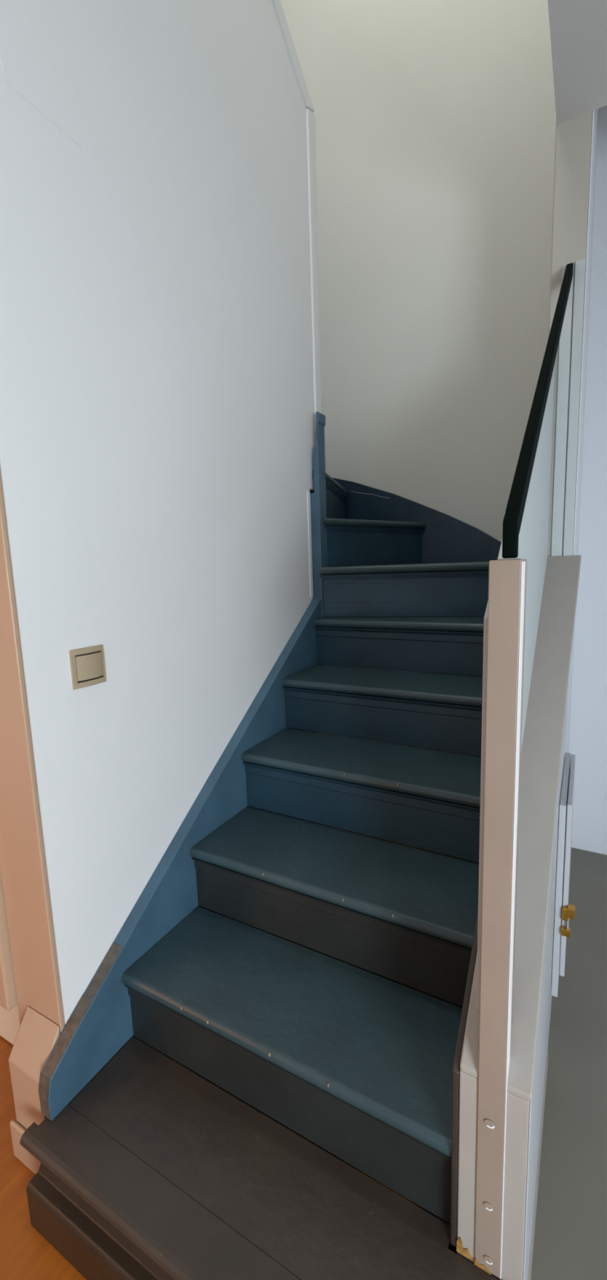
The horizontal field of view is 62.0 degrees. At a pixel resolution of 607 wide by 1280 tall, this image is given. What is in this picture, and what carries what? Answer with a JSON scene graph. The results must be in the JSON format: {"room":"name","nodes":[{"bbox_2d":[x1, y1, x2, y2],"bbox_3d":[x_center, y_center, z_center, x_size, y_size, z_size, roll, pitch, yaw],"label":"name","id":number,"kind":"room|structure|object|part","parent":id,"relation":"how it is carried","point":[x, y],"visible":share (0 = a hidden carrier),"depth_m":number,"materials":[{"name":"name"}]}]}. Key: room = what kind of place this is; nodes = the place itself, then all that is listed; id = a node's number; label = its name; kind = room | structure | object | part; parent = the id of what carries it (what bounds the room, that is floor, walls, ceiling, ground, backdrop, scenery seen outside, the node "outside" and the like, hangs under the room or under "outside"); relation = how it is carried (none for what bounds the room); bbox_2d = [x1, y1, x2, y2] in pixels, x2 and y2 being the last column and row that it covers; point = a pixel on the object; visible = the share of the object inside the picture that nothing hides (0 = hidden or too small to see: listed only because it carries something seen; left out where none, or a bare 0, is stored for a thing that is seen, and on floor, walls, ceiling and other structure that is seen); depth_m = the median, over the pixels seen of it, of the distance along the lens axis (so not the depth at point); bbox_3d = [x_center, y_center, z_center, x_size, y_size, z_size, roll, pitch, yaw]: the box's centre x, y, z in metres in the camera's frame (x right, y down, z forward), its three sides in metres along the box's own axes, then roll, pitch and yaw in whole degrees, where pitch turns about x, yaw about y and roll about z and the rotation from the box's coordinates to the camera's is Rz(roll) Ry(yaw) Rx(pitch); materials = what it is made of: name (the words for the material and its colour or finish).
{"room":"home staircase","nodes":[
{"label":"home staircase","id":0,"kind":"room"},
{"bbox_2d":[0,0,320,1098],"bbox_3d":[-0.311,-0.947,1.599,0.096,4.282,1.456,3,10,29],"label":"wall","id":1,"kind":"structure","parent":0,"point":[160,378],"depth_m":1.35,"materials":[{"name":"white paint"}]},
{"bbox_2d":[0,469,73,1105],"bbox_3d":[-0.675,0.186,1.140,0.176,2.200,0.012,3,10,29],"label":"trim","id":2,"kind":"structure","parent":1,"relation":"attached to","point":[23,865],"depth_m":1.16,"materials":[{"name":"beige paint"}]},
{"bbox_2d":[8,1005,68,1174],"bbox_3d":[-0.649,1.100,1.227,0.137,0.366,0.073,3,10,29],"label":"trim","id":3,"kind":"structure","parent":1,"relation":"attached to","point":[37,1035],"depth_m":1.21,"materials":[{"name":"beige paint"}]},
{"bbox_2d":[69,644,106,689],"bbox_3d":[-0.517,0.064,1.219,0.011,0.093,0.092,3,10,29],"label":"light switch","id":4,"kind":"object","parent":1,"relation":"attached to","point":[87,664],"visible":1,"depth_m":1.21,"materials":[{"name":"beige plastic"}]},
{"bbox_2d":[0,823,606,1279],"bbox_3d":[-0.351,1.404,0.524,5.800,0.050,5.360,3,10,29],"label":"floor","id":5,"kind":"structure","parent":0,"point":[570,1240],"depth_m":1.26,"materials":[{"name":"grey wood"}]},
{"bbox_2d":[19,411,501,1279],"bbox_3d":[-0.097,0.116,1.898,1.900,2.079,2.174,3,10,29],"label":"staircase","id":6,"kind":"structure","parent":5,"relation":"on","point":[153,1171],"depth_m":1.25,"materials":[{"name":"blue paint"}]},
{"bbox_3d":[-0.096,0.933,1.118,0.838,0.042,0.014,3,10,29],"label":"nosing moulding","id":7,"kind":"part","parent":6,"relation":"part of","materials":[{"name":"blue paint"}]},
{"bbox_3d":[0.071,-0.427,2.194,0.054,1.054,0.064,3,10,29],"label":"turning post","id":8,"kind":"part","parent":6,"relation":"part of","materials":[{"name":"blue paint"}]},
{"bbox_3d":[0.033,0.696,1.329,0.838,0.042,0.014,3,10,29],"label":"nosing moulding","id":9,"kind":"part","parent":6,"relation":"part of","materials":[{"name":"blue paint"}]},
{"bbox_3d":[0.157,-0.738,2.471,0.018,0.007,0.666,0,9,14],"label":"nosing moulding","id":10,"kind":"part","parent":6,"relation":"part of","materials":[{"name":"blue paint"}]},
{"bbox_3d":[0.152,-0.723,2.475,0.005,0.007,0.666,0,9,14],"label":"nosing moulding","id":11,"kind":"part","parent":6,"relation":"part of","materials":[{"name":"blue paint"}]},
{"bbox_3d":[0.154,-0.731,2.473,0.011,0.007,0.666,0,9,14],"label":"nosing moulding","id":12,"kind":"part","parent":6,"relation":"part of","materials":[{"name":"blue paint"}]},
{"bbox_3d":[0.162,0.458,1.539,0.838,0.042,0.014,3,10,29],"label":"nosing moulding","id":13,"kind":"part","parent":6,"relation":"part of","materials":[{"name":"blue paint"}]},
{"bbox_3d":[0.345,-0.528,2.392,0.725,0.007,0.018,-9,11,-38],"label":"nosing moulding","id":14,"kind":"part","parent":6,"relation":"part of","materials":[{"name":"blue paint"}]},
{"bbox_3d":[0.342,-0.513,2.399,0.725,0.007,0.005,-9,11,-38],"label":"nosing moulding","id":15,"kind":"part","parent":6,"relation":"part of","materials":[{"name":"blue paint"}]},
{"bbox_3d":[0.343,-0.521,2.396,0.725,0.007,0.011,-9,11,-38],"label":"nosing moulding","id":16,"kind":"part","parent":6,"relation":"part of","materials":[{"name":"blue paint"}]},
{"bbox_3d":[0.291,0.220,1.750,0.838,0.042,0.014,3,10,29],"label":"nosing moulding","id":17,"kind":"part","parent":6,"relation":"part of","materials":[{"name":"blue paint"}]},
{"bbox_3d":[0.419,-0.018,1.961,0.838,0.042,0.014,3,10,29],"label":"nosing moulding","id":18,"kind":"part","parent":6,"relation":"part of","materials":[{"name":"blue paint"}]},
{"bbox_3d":[0.496,-0.273,2.070,0.877,0.007,0.018,0,9,15],"label":"nosing moulding","id":19,"kind":"part","parent":6,"relation":"part of","materials":[{"name":"blue paint"}]},
{"bbox_3d":[0.497,-0.266,2.074,0.877,0.007,0.011,0,9,15],"label":"nosing moulding","id":20,"kind":"part","parent":6,"relation":"part of","materials":[{"name":"blue paint"}]},
{"bbox_3d":[0.498,-0.259,2.078,0.877,0.007,0.005,0,9,15],"label":"nosing moulding","id":21,"kind":"part","parent":6,"relation":"part of","materials":[{"name":"blue paint"}]},
{"bbox_2d":[456,333,581,1279],"bbox_3d":[0.592,0.149,1.258,0.133,2.155,1.196,3,10,29],"label":"balustrade","id":22,"kind":"object","parent":5,"relation":"on","point":[529,617],"visible":1,"depth_m":0.86,"materials":[{"name":"white paint"}]},
{"bbox_3d":[0.317,0.490,0.823,0.043,1.226,0.074,3,10,29],"label":"newel post","id":23,"kind":"part","parent":22,"relation":"part of","materials":[{"name":"beige paint"}]},
{"bbox_3d":[0.560,-0.172,1.264,0.018,1.518,1.111,3,10,29],"label":"infill panel","id":24,"kind":"part","parent":22,"relation":"part of","materials":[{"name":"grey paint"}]},
{"bbox_2d":[497,262,573,559],"bbox_3d":[0.558,-0.647,1.146,0.025,0.910,1.175,3,10,29],"label":"handrail","id":25,"kind":"object","parent":22,"relation":"attached to","point":[511,523],"visible":0.99,"depth_m":0.87,"materials":[{"name":"black paint"}]},
{"bbox_3d":[0.299,-0.117,0.731,0.025,0.002,0.055,3,10,29],"label":"foot plate","id":26,"kind":"part","parent":25,"relation":"part of","materials":[{"name":"white paint"}]},
{"bbox_2d":[527,1049,547,1279],"bbox_3d":[0.545,1.228,1.173,0.004,0.050,0.600,3,10,29],"label":"baseboard","id":27,"kind":"structure","parent":22,"relation":"attached to","point":[546,1060],"depth_m":1.14,"materials":[{"name":"white paint"}]},
{"bbox_3d":[0.645,0.513,1.295,0.002,1.423,1.188,3,10,29],"label":"panel","id":28,"kind":"part","parent":22,"relation":"part of","materials":[{"name":"grey paint"}]},
{"bbox_2d":[550,752,575,997],"bbox_3d":[0.852,0.728,1.629,0.051,0.605,0.452,3,10,29],"label":"door","id":29,"kind":"structure","parent":22,"relation":"attached to","point":[563,911],"depth_m":1.45,"materials":[{"name":"grey paint"}]},
{"bbox_3d":[0.850,0.694,1.623,0.013,0.535,0.415,3,10,29],"label":"door","id":30,"kind":"part","parent":29,"relation":"part of","materials":[{"name":"grey paint"}]},
{"bbox_2d":[280,0,606,854],"bbox_3d":[1.193,-1.652,2.207,5.000,5.400,0.120,3,10,29],"label":"wall","id":31,"kind":"structure","parent":0,"point":[435,120],"depth_m":2.41,"materials":[{"name":"beige paint"}]},
{"bbox_2d":[546,108,597,757],"bbox_3d":[0.997,-1.592,1.847,0.102,5.400,0.710,3,10,29],"label":"wall","id":32,"kind":"structure","parent":0,"point":[575,138],"depth_m":1.59,"materials":[{"name":"grey paint"}]},
{"bbox_2d":[550,262,573,555],"bbox_3d":[0.848,-0.710,1.661,0.034,0.960,0.007,3,10,29],"label":"trim","id":33,"kind":"structure","parent":32,"relation":"attached to","point":[564,342],"depth_m":1.66,"materials":[{"name":"grey paint"}]},
{"bbox_2d":[562,258,585,555],"bbox_3d":[0.878,-0.709,1.644,0.028,0.960,0.009,3,10,29],"label":"trim","id":34,"kind":"structure","parent":32,"relation":"attached to","point":[579,273],"depth_m":1.63,"materials":[{"name":"grey paint"}]},
{"bbox_2d":[546,0,606,124],"bbox_3d":[-0.642,-1.415,-0.251,5.800,0.280,4.550,3,10,29],"label":"ceiling","id":35,"kind":"structure","parent":0,"point":[577,28],"depth_m":1.34,"materials":[{"name":"grey paint"}]},
{"bbox_3d":[-1.623,-0.147,1.740,2.264,2.745,0.194,3,10,29],"label":"wall","id":36,"kind":"structure","parent":0,"visible":0},
{"bbox_2d":[0,873,17,1010],"bbox_3d":[-0.760,0.009,1.195,0.038,1.860,0.120,3,10,29],"label":"trim","id":37,"kind":"structure","parent":36,"relation":"attached to","point":[8,1000],"depth_m":1.26,"materials":[{"name":"beige paint"}]},
{"bbox_2d":[0,1004,20,1044],"bbox_3d":[-0.998,0.148,1.448,0.665,2.194,0.040,3,10,29],"label":"door","id":38,"kind":"structure","parent":36,"relation":"in","point":[10,1024],"depth_m":1.54,"materials":[{"name":"beige paint"}]}
]}

